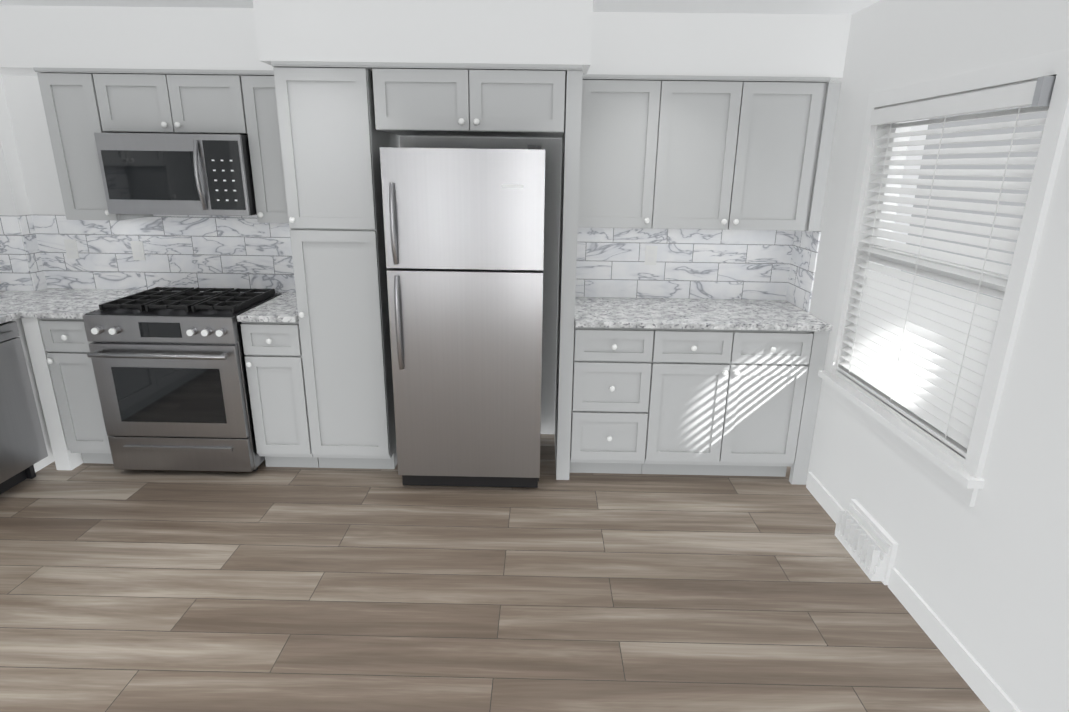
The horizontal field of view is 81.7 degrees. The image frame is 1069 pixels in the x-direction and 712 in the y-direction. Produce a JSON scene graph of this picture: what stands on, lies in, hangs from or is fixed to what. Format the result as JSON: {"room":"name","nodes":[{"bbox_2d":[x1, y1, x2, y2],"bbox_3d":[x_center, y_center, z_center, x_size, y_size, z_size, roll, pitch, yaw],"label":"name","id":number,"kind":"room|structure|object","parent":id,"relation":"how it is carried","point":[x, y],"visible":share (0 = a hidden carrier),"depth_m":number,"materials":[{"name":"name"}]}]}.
{"room":"kitchen","nodes":[
{"label":"kitchen","id":0,"kind":"room"},
{"bbox_2d":[0,75,46,290],"bbox_3d":[-3.148,-0.292,2.417,0.910,2.410,2.770,1,17,1],"label":"wall","id":1,"kind":"structure","parent":0,"point":[13,198],"depth_m":3.56,"materials":[{"name":"white paint"}]},
{"bbox_2d":[0,216,33,290],"bbox_3d":[-3.155,-0.606,3.660,0.281,0.444,0.008,1,17,1],"label":"tile backsplash","id":2,"kind":"structure","parent":1,"relation":"attached to","point":[15,274],"depth_m":3.67,"materials":[{"name":"stone"}]},
{"bbox_2d":[18,215,46,290],"bbox_3d":[-3.009,-0.618,3.707,0.008,0.444,0.091,1,17,1],"label":"tile backsplash","id":3,"kind":"structure","parent":1,"relation":"attached to","point":[32,251],"depth_m":3.70,"materials":[{"name":"stone"}]},
{"bbox_2d":[1,75,794,433],"bbox_3d":[-0.918,-0.674,3.775,5.326,2.410,0.120,1,17,1],"label":"wall","id":4,"kind":"structure","parent":0,"point":[25,105],"depth_m":3.61,"materials":[{"name":"white paint"}]},
{"bbox_2d":[37,73,152,220],"bbox_3d":[-2.409,-1.137,3.405,0.283,0.740,0.358,1,17,1],"label":"upper cabinet","id":5,"kind":"object","parent":4,"relation":"attached to","point":[71,109],"visible":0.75,"depth_m":3.26,"materials":[{"name":"grey wood"}]},
{"bbox_2d":[32,215,164,289],"bbox_3d":[-2.638,-0.626,3.750,0.731,0.444,0.008,1,17,1],"label":"tile backsplash","id":6,"kind":"structure","parent":4,"relation":"attached to","point":[106,260],"depth_m":3.75,"materials":[{"name":"tile"}]},
{"bbox_2d":[64,239,79,258],"bbox_3d":[-2.803,-0.648,3.738,0.070,0.115,0.008,1,17,1],"label":"electrical outlet","id":7,"kind":"object","parent":6,"relation":"attached to","point":[71,248],"visible":1,"depth_m":3.74,"materials":[{"name":"white plastic"}]},
{"bbox_2d":[130,241,145,260],"bbox_3d":[-2.398,-0.636,3.735,0.070,0.115,0.008,1,17,1],"label":"electrical outlet","id":8,"kind":"object","parent":6,"relation":"attached to","point":[137,247],"visible":1,"depth_m":3.73,"materials":[{"name":"white plastic"}]},
{"bbox_2d":[93,74,247,134],"bbox_3d":[-1.882,-1.347,3.333,0.758,0.282,0.358,1,17,1],"label":"upper cabinet","id":9,"kind":"object","parent":4,"relation":"attached to","point":[170,104],"visible":0.98,"depth_m":3.20,"materials":[{"name":"grey wood"}]},
{"bbox_2d":[94,133,256,215],"bbox_3d":[-1.885,-0.995,3.389,0.750,0.407,0.454,1,17,1],"label":"microwave","id":10,"kind":"object","parent":9,"relation":"attached to","point":[175,174],"visible":0.98,"depth_m":3.22,"materials":[{"name":"silver metal"}]},
{"bbox_2d":[153,214,288,293],"bbox_3d":[-1.892,-0.481,3.782,0.765,0.810,0.008,1,17,1],"label":"tile backsplash","id":11,"kind":"structure","parent":4,"relation":"attached to","point":[219,251],"depth_m":3.73,"materials":[{"name":"tile"}]},
{"bbox_2d":[241,75,288,222],"bbox_3d":[-1.360,-1.119,3.393,0.284,0.740,0.358,1,17,1],"label":"upper cabinet","id":12,"kind":"object","parent":4,"relation":"attached to","point":[261,112],"visible":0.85,"depth_m":3.25,"materials":[{"name":"grey wood"}]},
{"bbox_2d":[282,223,295,291],"bbox_3d":[-1.365,-0.604,3.736,0.287,0.444,0.008,1,17,1],"label":"tile backsplash","id":13,"kind":"structure","parent":4,"relation":"attached to","point":[286,229],"depth_m":3.74,"materials":[{"name":"stone"}]},
{"bbox_2d":[33,61,830,82],"bbox_3d":[-0.918,-1.141,2.177,4.777,0.020,2.659,1,17,1],"label":"crown molding","id":14,"kind":"structure","parent":4,"relation":"attached to","point":[382,65],"depth_m":3.10,"materials":[{"name":"grey wood"}]},
{"bbox_2d":[372,68,582,479],"bbox_3d":[-0.275,-0.405,3.441,0.978,2.105,0.648,1,17,1],"label":"upper cabinet","id":15,"kind":"object","parent":4,"relation":"attached to","point":[479,103],"visible":1,"depth_m":2.92,"materials":[{"name":"grey wood"}]},
{"bbox_2d":[578,80,677,228],"bbox_3d":[0.464,-1.092,3.389,0.470,0.740,0.326,1,17,1],"label":"upper cabinet","id":16,"kind":"object","parent":4,"relation":"attached to","point":[627,126],"depth_m":3.23,"materials":[{"name":"grey wood"}]},
{"bbox_2d":[575,227,794,299],"bbox_3d":[0.878,-0.565,3.712,1.310,0.444,0.008,1,17,1],"label":"tile backsplash","id":17,"kind":"structure","parent":4,"relation":"attached to","point":[719,264],"depth_m":3.71,"materials":[{"name":"tile"}]},
{"bbox_2d":[644,246,657,264],"bbox_3d":[0.697,-0.602,3.695,0.070,0.115,0.008,1,17,1],"label":"electrical outlet","id":18,"kind":"object","parent":17,"relation":"attached to","point":[650,255],"visible":1,"depth_m":3.69,"materials":[{"name":"white plastic"}]},
{"bbox_2d":[666,81,840,230],"bbox_3d":[1.064,-1.081,3.382,0.962,0.740,0.326,1,17,1],"label":"upper cabinet","id":19,"kind":"object","parent":4,"relation":"attached to","point":[724,155],"depth_m":3.23,"materials":[{"name":"grey wood"}]},
{"bbox_2d":[0,0,879,14],"bbox_3d":[-0.946,-1.044,0.674,5.326,0.100,5.800,1,17,1],"label":"ceiling","id":20,"kind":"structure","parent":0,"point":[842,7],"depth_m":2.95,"materials":[{"name":"white paint"}]},
{"bbox_2d":[0,0,851,80],"bbox_3d":[-0.886,-1.286,2.133,4.846,0.283,2.665,1,17,1],"label":"bulkhead","id":21,"kind":"object","parent":20,"relation":"attached to","point":[261,34],"visible":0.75,"depth_m":3.06,"materials":[{"name":"white paint"}]},
{"bbox_2d":[0,434,989,711],"bbox_3d":[-0.979,1.334,1.397,5.326,0.050,5.800,1,17,1],"label":"floor","id":22,"kind":"structure","parent":0,"point":[262,588],"depth_m":2.49,"materials":[{"name":"brown wood"}]},
{"bbox_2d":[0,321,47,493],"bbox_3d":[-2.992,0.319,3.051,0.630,0.875,0.595,1,17,1],"label":"dishwasher","id":23,"kind":"object","parent":22,"relation":"on","point":[23,450],"visible":0.92,"depth_m":3.22,"materials":[{"name":"silver metal"}]},
{"bbox_2d":[12,318,82,472],"bbox_3d":[-2.961,0.147,3.599,0.705,0.886,0.550,1,17,1],"label":"cabinet filler","id":24,"kind":"object","parent":22,"relation":"on","point":[61,455],"visible":0.16,"depth_m":3.37,"materials":[{"name":"white wood"}]},
{"bbox_2d":[39,318,112,463],"bbox_3d":[-2.470,0.141,3.642,0.269,0.886,0.648,1,17,1],"label":"base cabinet","id":25,"kind":"object","parent":22,"relation":"on","point":[66,344],"visible":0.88,"depth_m":3.35,"materials":[{"name":"grey wood"}]},
{"bbox_2d":[82,287,281,471],"bbox_3d":[-1.940,0.134,3.575,0.772,0.953,0.705,1,17,1],"label":"range","id":26,"kind":"object","parent":22,"relation":"on","point":[169,367],"visible":0.96,"depth_m":3.29,"materials":[{"name":"silver metal"}]},
{"bbox_2d":[241,321,318,467],"bbox_3d":[-1.389,0.159,3.631,0.304,0.886,0.648,1,17,1],"label":"base cabinet","id":27,"kind":"object","parent":22,"relation":"on","point":[275,371],"visible":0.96,"depth_m":3.34,"materials":[{"name":"grey wood"}]},
{"bbox_2d":[273,67,398,468],"bbox_3d":[-1.008,-0.417,3.449,0.435,2.105,0.648,1,17,1],"label":"pantry cabinet","id":28,"kind":"object","parent":22,"relation":"on","point":[333,139],"visible":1,"depth_m":3.14,"materials":[{"name":"grey wood"}]},
{"bbox_2d":[380,145,544,487],"bbox_3d":[-0.334,-0.216,3.394,0.755,1.770,0.797,1,17,1],"label":"refrigerator","id":29,"kind":"object","parent":22,"relation":"on","point":[464,237],"visible":1,"depth_m":3.02,"materials":[{"name":"silver metal"}]},
{"bbox_2d":[570,322,653,473],"bbox_3d":[0.415,0.191,3.611,0.412,0.886,0.648,1,17,1],"label":"base cabinet","id":30,"kind":"object","parent":22,"relation":"on","point":[611,386],"visible":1,"depth_m":3.33,"materials":[{"name":"grey wood"}]},
{"bbox_2d":[575,297,832,330],"bbox_3d":[0.873,-0.244,3.475,1.315,0.031,0.641,1,17,1],"label":"countertop","id":31,"kind":"structure","parent":30,"relation":"on","point":[676,313],"depth_m":3.35,"materials":[{"name":"stone"}]},
{"bbox_2d":[641,329,829,484],"bbox_3d":[1.074,0.202,3.604,0.901,0.886,0.648,1,17,1],"label":"base cabinet","id":32,"kind":"object","parent":22,"relation":"on","point":[734,402],"depth_m":3.32,"materials":[{"name":"grey wood"}]},
{"bbox_3d":[-3.011,0.540,2.304,0.648,0.886,0.932,1,17,1],"label":"base cabinet","id":33,"kind":"object","parent":22,"relation":"on","visible":0},
{"bbox_2d":[0,288,87,323],"bbox_3d":[-3.000,-0.017,2.552,0.644,0.031,2.659,1,17,1],"label":"countertop","id":34,"kind":"structure","parent":33,"relation":"on","point":[11,302],"depth_m":3.52,"materials":[{"name":"stone"}]},
{"bbox_2d":[20,289,144,318],"bbox_3d":[-2.487,-0.301,3.508,0.320,0.031,0.649,1,17,1],"label":"countertop","id":35,"kind":"structure","parent":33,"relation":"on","point":[56,303],"depth_m":3.38,"materials":[{"name":"stone"}]},
{"bbox_2d":[237,292,298,322],"bbox_3d":[-1.383,-0.283,3.500,0.304,0.031,0.641,1,17,1],"label":"countertop","id":36,"kind":"structure","parent":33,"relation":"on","point":[282,308],"depth_m":3.29,"materials":[{"name":"stone"}]},
{"bbox_2d":[806,0,1068,711],"bbox_3d":[1.580,0.198,1.021,0.160,2.410,5.820,1,17,1],"label":"wall","id":37,"kind":"structure","parent":0,"point":[986,576],"depth_m":2.06,"materials":[{"name":"white paint"}]},
{"bbox_2d":[786,231,820,311],"bbox_3d":[1.536,-0.505,3.542,0.008,0.444,0.332,1,17,1],"label":"tile backsplash","id":38,"kind":"structure","parent":37,"relation":"attached to","point":[802,267],"depth_m":3.52,"materials":[{"name":"stone"}]},
{"bbox_2d":[806,472,845,522],"bbox_3d":[1.507,0.749,3.184,0.014,0.095,0.467,1,17,1],"label":"baseboard","id":39,"kind":"structure","parent":37,"relation":"attached to","point":[824,498],"depth_m":3.21,"materials":[{"name":"white wood"}]},
{"bbox_2d":[835,499,897,584],"bbox_3d":[1.468,0.822,2.762,0.080,0.200,0.365,1,17,1],"label":"air vent","id":40,"kind":"object","parent":37,"relation":"in","point":[869,543],"visible":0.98,"depth_m":2.70,"materials":[{"name":"white metal"}]},
{"bbox_2d":[818,48,1068,506],"bbox_3d":[1.548,-0.335,2.453,0.155,1.435,1.180,1,17,1],"label":"window","id":41,"kind":"structure","parent":37,"relation":"in","point":[965,482],"depth_m":2.17,"materials":[{"name":"white"}]},
{"bbox_2d":[838,81,1048,456],"bbox_3d":[1.530,-0.366,2.455,0.080,1.223,1.010,1,17,1],"label":"window blinds","id":42,"kind":"object","parent":41,"relation":"attached to","point":[920,355],"visible":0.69,"depth_m":2.35,"materials":[{"name":"white plastic"}]},
{"bbox_2d":[1031,76,1055,106],"bbox_3d":[1.501,-0.775,1.811,0.050,0.080,0.025,1,17,1],"label":"bracket","id":43,"kind":"object","parent":41,"relation":"attached to","point":[1044,87],"visible":0.71,"depth_m":1.80,"materials":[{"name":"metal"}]},
{"bbox_2d":[888,568,1020,711],"bbox_3d":[1.466,1.535,0.598,0.014,0.095,4.170,1,17,1],"label":"baseboard","id":44,"kind":"structure","parent":37,"relation":"attached to","point":[989,692],"depth_m":2.20,"materials":[{"name":"white"}]},
{"label":"outside","id":45,"kind":"structure","parent":0,"visible":0},
{"bbox_2d":[898,106,1047,310],"bbox_3d":[2.115,-0.354,2.449,0.020,2.450,2.230,1,17,1],"label":"sky","id":46,"kind":"structure","parent":45,"point":[1035,115],"depth_m":2.95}
]}

